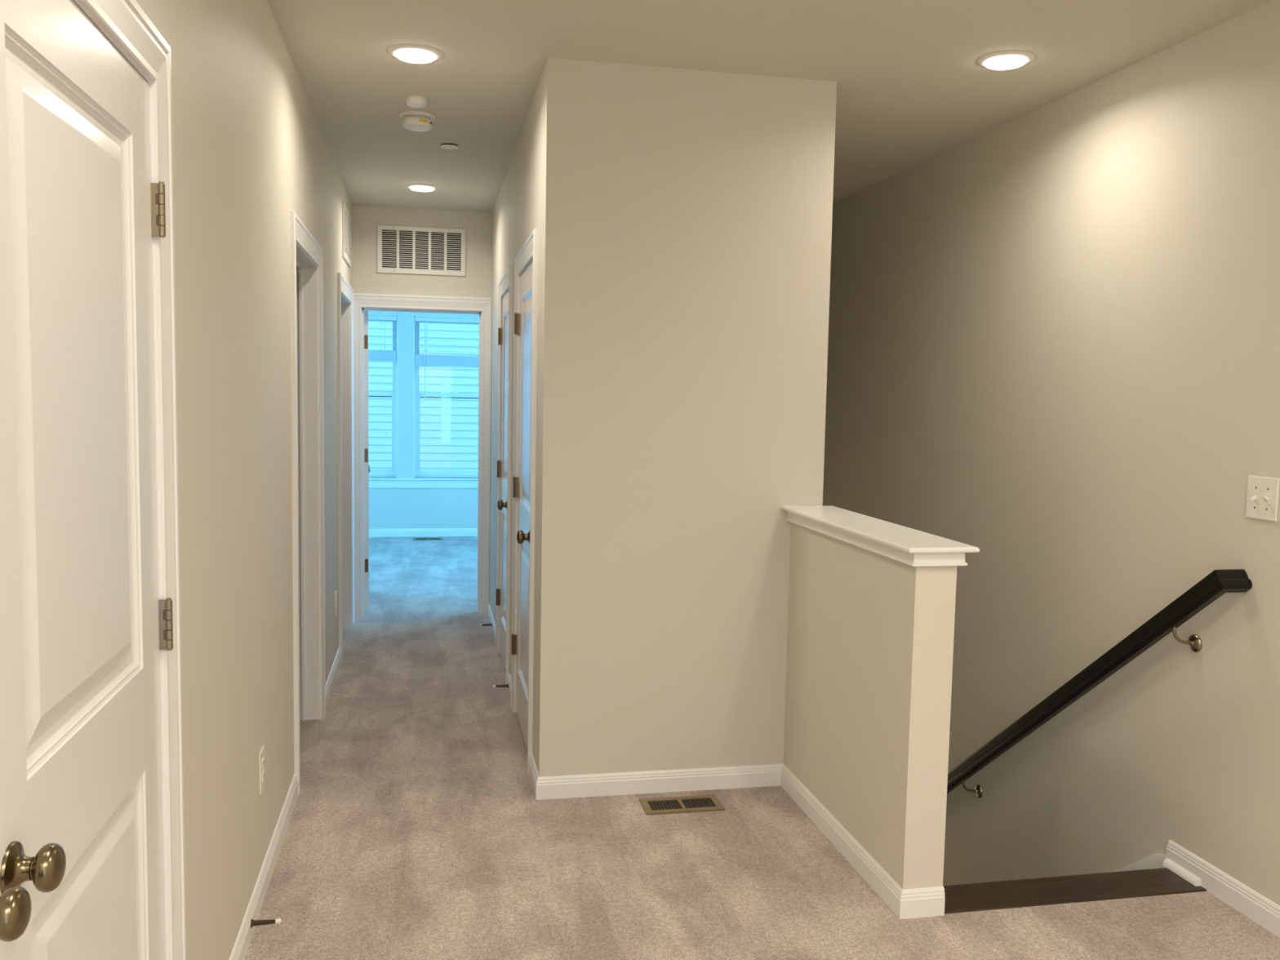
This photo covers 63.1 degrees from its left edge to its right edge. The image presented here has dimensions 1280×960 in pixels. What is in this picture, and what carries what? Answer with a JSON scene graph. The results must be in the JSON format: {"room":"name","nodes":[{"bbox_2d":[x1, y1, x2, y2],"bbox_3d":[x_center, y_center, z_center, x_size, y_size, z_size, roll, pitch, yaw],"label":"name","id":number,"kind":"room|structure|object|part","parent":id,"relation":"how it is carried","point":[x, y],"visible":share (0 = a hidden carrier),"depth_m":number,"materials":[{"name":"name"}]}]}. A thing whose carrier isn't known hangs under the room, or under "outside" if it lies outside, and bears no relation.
{"room":"upstairs hallway landing","nodes":[
{"label":"upstairs hallway landing","id":0,"kind":"room"},
{"bbox_2d":[0,886,31,942],"bbox_3d":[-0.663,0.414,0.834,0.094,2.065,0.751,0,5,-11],"label":"door knob","id":1,"kind":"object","parent":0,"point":[15,904],"depth_m":1.15,"materials":[{"name":"gold metal"}]},
{"bbox_2d":[135,0,352,959],"bbox_3d":[-1.088,-0.062,2.585,0.115,2.740,8.890,0,5,-11],"label":"wall","id":2,"kind":"structure","parent":0,"point":[251,149],"depth_m":2.77,"materials":[{"name":"beige paint"}]},
{"bbox_2d":[0,0,173,959],"bbox_3d":[-0.816,0.349,1.586,0.094,2.065,0.785,0,5,-11],"label":"door","id":3,"kind":"structure","parent":2,"relation":"in","point":[84,624],"depth_m":1.51,"materials":[{"name":"white paint"}]},
{"bbox_3d":[-0.723,0.473,1.271,0.036,0.057,0.057,0,5,-11],"label":"knob","id":4,"kind":"part","parent":3,"relation":"part of","materials":[{"name":"brown metal"}]},
{"bbox_2d":[71,0,186,959],"bbox_3d":[-0.799,0.339,1.202,0.132,2.178,1.721,0,5,-11],"label":"door frame","id":5,"kind":"structure","parent":2,"relation":"attached to","point":[124,24],"depth_m":1.97,"materials":[{"name":"white paint"}]},
{"bbox_2d":[258,745,265,795],"bbox_3d":[-1.143,0.877,3.156,0.009,0.127,0.080,0,5,-11],"label":"wall outlet","id":6,"kind":"object","parent":2,"relation":"attached to","point":[261,755],"visible":1,"depth_m":3.13,"materials":[{"name":"white plastic"}]},
{"bbox_2d":[262,757,264,769],"bbox_3d":[-1.141,0.858,3.155,0.004,0.028,0.033,0,5,-11],"label":"receptacle","id":7,"kind":"object","parent":6,"relation":"attached to","point":[263,758],"depth_m":3.15,"materials":[{"name":"white plastic"}]},
{"bbox_2d":[262,769,264,782],"bbox_3d":[-1.142,0.897,3.158,0.004,0.028,0.033,0,5,-11],"label":"receptacle","id":8,"kind":"object","parent":6,"relation":"attached to","point":[263,771],"depth_m":3.15,"materials":[{"name":"white plastic"}]},
{"bbox_2d":[229,773,297,959],"bbox_3d":[-1.119,1.232,3.045,0.013,0.085,1.856,0,5,-11],"label":"baseboard","id":9,"kind":"structure","parent":2,"relation":"attached to","point":[244,937],"depth_m":3.17,"materials":[{"name":"white paint"}]},
{"bbox_2d":[250,918,281,928],"bbox_3d":[-1.047,1.239,2.920,0.080,0.024,0.024,0,5,-11],"label":"door stop","id":10,"kind":"object","parent":2,"relation":"attached to","point":[277,921],"visible":1,"depth_m":2.92,"materials":[{"name":"brown metal"}]},
{"bbox_2d":[289,211,325,795],"bbox_3d":[-1.439,0.068,4.358,0.132,2.178,1.030,0,5,-11],"label":"door frame","id":11,"kind":"structure","parent":2,"relation":"attached to","point":[306,255],"depth_m":4.75,"materials":[{"name":"white paint"}]},
{"bbox_2d":[325,646,341,708],"bbox_3d":[-1.604,1.026,5.436,0.013,0.085,0.980,0,5,-11],"label":"baseboard","id":12,"kind":"structure","parent":2,"relation":"attached to","point":[333,673],"depth_m":5.42,"materials":[{"name":"white paint"}]},
{"bbox_2d":[334,591,337,616],"bbox_3d":[-1.651,0.670,5.662,0.009,0.127,0.080,0,5,-11],"label":"wall outlet","id":13,"kind":"object","parent":2,"relation":"attached to","point":[335,593],"visible":1,"depth_m":5.64,"materials":[{"name":"white plastic"}]},
{"bbox_2d":[337,272,355,661],"bbox_3d":[-1.837,-0.101,6.323,0.132,2.178,1.035,0,5,-11],"label":"door frame","id":14,"kind":"structure","parent":2,"relation":"attached to","point":[344,291],"depth_m":6.72,"materials":[{"name":"white paint"}]},
{"bbox_2d":[342,201,351,267],"bbox_3d":[-1.778,-1.481,6.327,0.013,0.312,0.577,0,5,-11],"label":"air vent","id":15,"kind":"object","parent":2,"relation":"in","point":[346,223],"visible":1,"depth_m":6.25,"materials":[{"name":"white plastic"}]},
{"bbox_2d":[351,204,492,297],"bbox_3d":[-2.426,-0.441,6.891,4.823,2.740,0.115,0,5,-11],"label":"wall","id":16,"kind":"structure","parent":0,"point":[477,282],"depth_m":6.94,"materials":[{"name":"beige paint"}]},
{"bbox_2d":[364,310,369,611],"bbox_3d":[-1.985,-0.150,7.452,0.152,2.058,0.780,0,5,-18],"label":"door","id":17,"kind":"structure","parent":16,"relation":"in","point":[366,468],"depth_m":7.09,"materials":[{"name":"white paint"}]},
{"bbox_2d":[377,224,466,276],"bbox_3d":[-1.451,-1.524,6.931,0.577,0.312,0.013,0,5,-11],"label":"air vent","id":18,"kind":"object","parent":16,"relation":"in","point":[407,251],"visible":1,"depth_m":6.93,"materials":[{"name":"white plastic"}]},
{"bbox_2d":[353,293,491,617],"bbox_3d":[-1.481,-0.154,7.099,0.908,2.170,0.132,0,5,-11],"label":"door frame","id":19,"kind":"structure","parent":16,"relation":"attached to","point":[362,301],"depth_m":7.03,"materials":[{"name":"white paint"}]},
{"bbox_2d":[368,311,479,528],"bbox_3d":[-2.327,-0.774,10.976,5.200,2.740,0.150,0,5,-11],"label":"wall","id":20,"kind":"structure","parent":0,"point":[388,508],"depth_m":10.94,"materials":[{"name":"beige paint"}]},
{"bbox_2d":[368,315,396,393],"bbox_3d":[-2.933,-1.298,10.746,0.826,0.798,0.060,0,5,-11],"label":"window blind","id":21,"kind":"object","parent":20,"relation":"attached to","point":[374,356],"visible":0.49,"depth_m":10.77,"materials":[{"name":"white plastic"}]},
{"bbox_3d":[-2.680,-1.281,10.771,0.003,0.770,0.006,0,5,-11],"label":"pull cord","id":22,"kind":"part","parent":21,"relation":"part of","materials":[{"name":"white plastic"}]},
{"bbox_3d":[-2.935,-1.229,10.755,0.826,0.016,0.050,0,5,-11],"label":"rail","id":23,"kind":"part","parent":21,"relation":"part of","materials":[{"name":"white plastic"}]},
{"bbox_3d":[-2.644,-1.444,10.796,0.008,0.417,0.053,0,5,-11],"label":"ladder cord","id":24,"kind":"part","parent":21,"relation":"part of","materials":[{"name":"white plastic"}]},
{"bbox_2d":[368,314,398,477],"bbox_3d":[-2.952,-0.872,10.833,0.858,1.690,0.135,0,5,-11],"label":"window","id":25,"kind":"structure","parent":20,"relation":"attached to","point":[393,473],"depth_m":10.91,"materials":[{"name":"white plastic"}]},
{"bbox_3d":[-2.953,-1.284,10.842,0.794,0.806,0.030,0,5,-11],"label":"sash","id":26,"kind":"part","parent":25,"relation":"part of","materials":[{"name":"white plastic"}]},
{"bbox_3d":[-2.961,-0.492,10.874,0.794,0.862,0.030,0,5,-11],"label":"sash","id":27,"kind":"part","parent":25,"relation":"part of","materials":[{"name":"glass"}]},
{"bbox_2d":[368,528,477,537],"bbox_3d":[-2.336,0.555,11.005,5.000,0.085,0.013,0,5,-11],"label":"baseboard","id":28,"kind":"structure","parent":20,"relation":"attached to","point":[416,531],"depth_m":11.01,"materials":[{"name":"white paint"}]},
{"bbox_2d":[368,477,478,488],"bbox_3d":[-2.463,0.029,10.964,2.053,0.107,0.115,0,5,-11],"label":"window sill","id":29,"kind":"structure","parent":20,"relation":"attached to","point":[374,482],"depth_m":10.96,"materials":[{"name":"white paint"}]},
{"bbox_2d":[413,315,479,477],"bbox_3d":[-1.958,-0.869,11.035,0.860,1.690,0.135,0,5,-11],"label":"window","id":30,"kind":"structure","parent":20,"relation":"attached to","point":[417,473],"depth_m":10.98,"materials":[{"name":"white plastic"}]},
{"bbox_3d":[-1.967,-0.489,11.075,0.796,0.862,0.030,0,5,-11],"label":"sash","id":31,"kind":"part","parent":30,"relation":"part of","materials":[{"name":"glass"}]},
{"bbox_3d":[-1.959,-1.281,11.044,0.796,0.806,0.030,0,5,-11],"label":"sash","id":32,"kind":"part","parent":30,"relation":"part of","materials":[{"name":"white plastic"}]},
{"bbox_2d":[414,316,479,399],"bbox_3d":[-1.939,-1.265,10.948,0.828,0.858,0.064,0,5,-11],"label":"window blind","id":33,"kind":"object","parent":20,"relation":"attached to","point":[424,360],"visible":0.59,"depth_m":10.90,"materials":[{"name":"white plastic"}]},
{"bbox_3d":[-2.226,-1.425,10.882,0.008,0.453,0.053,0,5,-11],"label":"ladder cord","id":34,"kind":"part","parent":33,"relation":"part of","materials":[{"name":"white fabric"}]},
{"bbox_3d":[-1.942,-1.190,10.960,0.828,0.016,0.050,0,5,-11],"label":"rail","id":35,"kind":"part","parent":33,"relation":"part of","materials":[{"name":"white plastic"}]},
{"bbox_2d":[488,57,579,777],"bbox_3d":[-0.633,-0.292,5.499,0.115,2.740,3.340,0,5,-11],"label":"wall","id":36,"kind":"structure","parent":0,"point":[539,188],"depth_m":3.91,"materials":[{"name":"beige paint"}]},
{"bbox_2d":[479,622,492,626],"bbox_3d":[-0.988,0.929,6.678,0.080,0.024,0.024,0,5,-11],"label":"door stop","id":37,"kind":"object","parent":36,"relation":"attached to","point":[480,624],"visible":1,"depth_m":6.67,"materials":[{"name":"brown metal"}]},
{"bbox_2d":[487,602,495,644],"bbox_3d":[-0.954,0.932,6.742,0.013,0.085,0.990,0,5,-11],"label":"baseboard","id":38,"kind":"structure","parent":36,"relation":"attached to","point":[490,615],"depth_m":6.78,"materials":[{"name":"white paint"}]},
{"bbox_2d":[492,683,508,688],"bbox_3d":[-0.710,1.050,5.307,0.080,0.024,0.024,0,5,-11],"label":"door stop","id":39,"kind":"object","parent":36,"relation":"attached to","point":[506,685],"visible":1,"depth_m":5.30,"materials":[{"name":"brown metal"}]},
{"bbox_2d":[496,291,508,670],"bbox_3d":[-0.759,0.009,5.769,0.094,2.062,0.651,0,5,-11],"label":"door","id":40,"kind":"structure","parent":36,"relation":"in","point":[503,333],"depth_m":5.89,"materials":[{"name":"white paint"}]},
{"bbox_3d":[-0.736,0.131,5.513,0.036,0.057,0.057,0,5,-11],"label":"knob","id":41,"kind":"part","parent":40,"relation":"part of","materials":[{"name":"brown metal"}]},
{"bbox_2d":[495,266,512,688],"bbox_3d":[-0.698,-0.033,5.774,0.132,2.175,0.840,0,5,-11],"label":"door frame","id":42,"kind":"structure","parent":36,"relation":"attached to","point":[505,284],"depth_m":5.43,"materials":[{"name":"white paint"}]},
{"bbox_2d":[506,671,511,703],"bbox_3d":[-0.656,1.058,5.276,0.013,0.085,0.333,0,5,-11],"label":"baseboard","id":43,"kind":"structure","parent":36,"relation":"attached to","point":[508,677],"depth_m":5.29,"materials":[{"name":"white paint"}]},
{"bbox_2d":[511,261,533,751],"bbox_3d":[-0.520,0.110,4.590,0.094,2.062,0.720,0,5,-11],"label":"door","id":44,"kind":"structure","parent":36,"relation":"in","point":[523,320],"depth_m":4.65,"materials":[{"name":"white paint"}]},
{"bbox_3d":[-0.491,0.235,4.300,0.036,0.057,0.057,0,5,-11],"label":"knob","id":45,"kind":"part","parent":44,"relation":"part of","materials":[{"name":"brown metal"}]},
{"bbox_2d":[511,228,537,773],"bbox_3d":[-0.459,0.069,4.595,0.132,2.175,0.909,0,5,-11],"label":"door frame","id":46,"kind":"structure","parent":36,"relation":"attached to","point":[528,253],"depth_m":4.22,"materials":[{"name":"white paint"}]},
{"bbox_2d":[568,60,836,775],"bbox_3d":[0.200,1.239,4.148,0.988,5.540,0.115,0,5,-11],"label":"wall","id":47,"kind":"structure","parent":0,"point":[704,198],"depth_m":3.96,"materials":[{"name":"beige paint"}]},
{"bbox_2d":[528,753,783,799],"bbox_3d":[0.062,1.161,4.185,0.987,0.085,0.281,0,5,-11],"label":"baseboard","id":48,"kind":"structure","parent":47,"relation":"attached to","point":[556,787],"depth_m":4.05,"materials":[{"name":"white paint"}]},
{"bbox_2d":[244,536,1279,959],"bbox_3d":[-1.395,1.259,4.692,5.979,0.250,13.135,0,5,-11],"label":"floor","id":49,"kind":"structure","parent":0,"point":[417,829],"depth_m":3.43,"materials":[{"name":"carpet"}]},
{"bbox_2d":[413,537,442,540],"bbox_3d":[-2.202,0.613,10.819,0.298,0.006,0.142,0,5,-11],"label":"floor vent","id":50,"kind":"object","parent":49,"relation":"in","point":[414,539],"visible":1,"depth_m":10.81,"materials":[{"name":"brown metal"}]},
{"bbox_2d":[639,794,724,814],"bbox_3d":[0.157,1.223,3.929,0.298,0.006,0.142,0,5,-11],"label":"floor vent","id":51,"kind":"object","parent":49,"relation":"in","point":[695,803],"visible":1,"depth_m":3.93,"materials":[{"name":"brown metal"}]},
{"bbox_2d":[942,867,1206,914],"bbox_3d":[1.340,1.311,3.311,0.912,0.030,0.172,0,5,-11],"label":"stair nosing","id":52,"kind":"structure","parent":49,"relation":"on","point":[990,895],"depth_m":3.30,"materials":[{"name":"brown wood"}]},
{"bbox_2d":[1162,857,1200,886],"bbox_3d":[1.774,1.286,3.416,0.020,0.026,0.155,0,5,-11],"label":"quarter round","id":53,"kind":"object","parent":52,"relation":"on","point":[1167,863],"visible":1,"depth_m":3.41,"materials":[{"name":"white paint"}]},
{"bbox_2d":[267,0,1271,212],"bbox_3d":[-1.338,-1.670,4.452,5.979,0.150,13.135,0,5,-11],"label":"ceiling","id":54,"kind":"structure","parent":0,"point":[912,89],"depth_m":3.70,"materials":[{"name":"beige paint"}]},
{"bbox_2d":[386,44,443,63],"bbox_3d":[-0.803,-1.515,3.726,0.196,0.021,0.196,0,5,-11],"label":"recessed light","id":55,"kind":"object","parent":54,"relation":"in","point":[411,53],"visible":1,"depth_m":3.69,"materials":[{"name":"white plastic"}]},
{"bbox_2d":[405,95,426,108],"bbox_3d":[-0.923,-1.558,4.302,0.084,0.033,0.084,0,5,-11],"label":"ceiling sensor","id":56,"kind":"object","parent":54,"relation":"attached to","point":[413,101],"visible":1,"depth_m":4.27,"materials":[{"name":"white plastic"}]},
{"bbox_2d":[399,111,435,131],"bbox_3d":[-0.979,-1.571,4.582,0.156,0.056,0.156,0,5,-11],"label":"smoke detector","id":57,"kind":"object","parent":54,"relation":"attached to","point":[414,121],"visible":1,"depth_m":4.53,"materials":[{"name":"white plastic"}]},
{"bbox_3d":[-0.978,-1.593,4.580,0.156,0.012,0.156,0,5,-11],"label":"plate","id":58,"kind":"part","parent":57,"relation":"part of","materials":[{"name":"white plastic"}]},
{"bbox_2d":[404,183,439,191],"bbox_3d":[-1.290,-1.724,6.169,0.196,0.021,0.196,0,5,-11],"label":"recessed light","id":59,"kind":"object","parent":54,"relation":"in","point":[416,187],"visible":1,"depth_m":6.12,"materials":[{"name":"white plastic"}]},
{"bbox_2d":[440,143,458,149],"bbox_3d":[-0.934,-1.635,5.112,0.089,0.012,0.089,0,5,-11],"label":"sprinkler","id":60,"kind":"object","parent":54,"relation":"attached to","point":[446,146],"visible":1,"depth_m":5.09,"materials":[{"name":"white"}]},
{"bbox_2d":[976,50,1035,70],"bbox_3d":[1.287,-1.470,3.672,0.196,0.021,0.196,0,5,-11],"label":"recessed light","id":61,"kind":"object","parent":54,"relation":"in","point":[1006,60],"visible":1,"depth_m":3.63,"materials":[{"name":"white plastic"}]},
{"bbox_2d":[783,522,956,889],"bbox_3d":[0.723,2.123,3.722,0.129,3.868,1.073,0,5,-11],"label":"wall","id":62,"kind":"structure","parent":0,"point":[870,636],"depth_m":3.31,"materials":[{"name":"beige paint"}]},
{"bbox_2d":[780,764,945,919],"bbox_3d":[0.737,1.219,3.634,0.144,0.085,1.073,0,5,-11],"label":"baseboard","id":63,"kind":"structure","parent":62,"relation":"attached to","point":[914,903],"depth_m":3.34,"materials":[{"name":"white paint"}]},
{"bbox_2d":[780,505,979,566],"bbox_3d":[0.764,0.176,3.540,0.219,0.058,1.118,0,5,-11],"label":"wall cap","id":64,"kind":"object","parent":62,"relation":"on","point":[907,545],"visible":1,"depth_m":3.30,"materials":[{"name":"white paint"}]},
{"bbox_2d":[822,0,1279,906],"bbox_3d":[1.855,1.331,3.419,0.115,5.540,9.120,0,5,-11],"label":"wall","id":65,"kind":"structure","parent":0,"point":[1054,340],"depth_m":3.92,"materials":[{"name":"beige paint"}]},
{"bbox_2d":[946,568,1252,798],"bbox_3d":[1.426,1.497,4.972,0.108,2.747,3.524,0,5,-11],"label":"handrail","id":66,"kind":"object","parent":65,"relation":"attached to","point":[1217,583],"visible":0.73,"depth_m":3.63,"materials":[{"name":"black wood"}]},
{"bbox_3d":[1.525,1.407,4.710,0.019,0.058,0.058,0,5,-11],"label":"wall plate","id":67,"kind":"part","parent":66,"relation":"part of","materials":[{"name":"silver metal"}]},
{"bbox_3d":[1.796,0.530,3.384,0.019,0.058,0.058,0,5,-11],"label":"wall plate","id":68,"kind":"part","parent":66,"relation":"part of","materials":[{"name":"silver metal"}]},
{"bbox_2d":[1113,853,1165,871],"bbox_3d":[1.404,2.587,5.301,0.014,2.944,3.435,0,5,-11],"label":"skirt board","id":69,"kind":"object","parent":65,"relation":"attached to","point":[1154,860],"visible":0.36,"depth_m":3.59,"materials":[{"name":"white paint"}]},
{"bbox_2d":[1165,839,1279,937],"bbox_3d":[2.235,1.445,1.225,0.013,0.085,4.665,0,5,-11],"label":"baseboard","id":70,"kind":"structure","parent":65,"relation":"attached to","point":[1265,913],"depth_m":3.22,"materials":[{"name":"white paint"}]},
{"bbox_2d":[1245,475,1279,521],"bbox_3d":[1.851,0.054,3.112,0.022,0.129,0.118,0,5,-11],"label":"light switch","id":71,"kind":"object","parent":65,"relation":"attached to","point":[1262,495],"visible":1,"depth_m":3.11,"materials":[{"name":"white plastic"}]},
{"bbox_3d":[-2.803,3.474,13.769,28.000,0.200,4.780,0,5,-11],"label":"ground","id":72,"kind":"structure","parent":0,"visible":0},
{"bbox_2d":[368,320,479,470],"bbox_3d":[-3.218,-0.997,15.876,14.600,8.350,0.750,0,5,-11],"label":"house","id":73,"kind":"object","parent":72,"relation":"on","point":[449,427],"visible":0.12,"depth_m":15.85,"materials":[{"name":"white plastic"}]}
]}

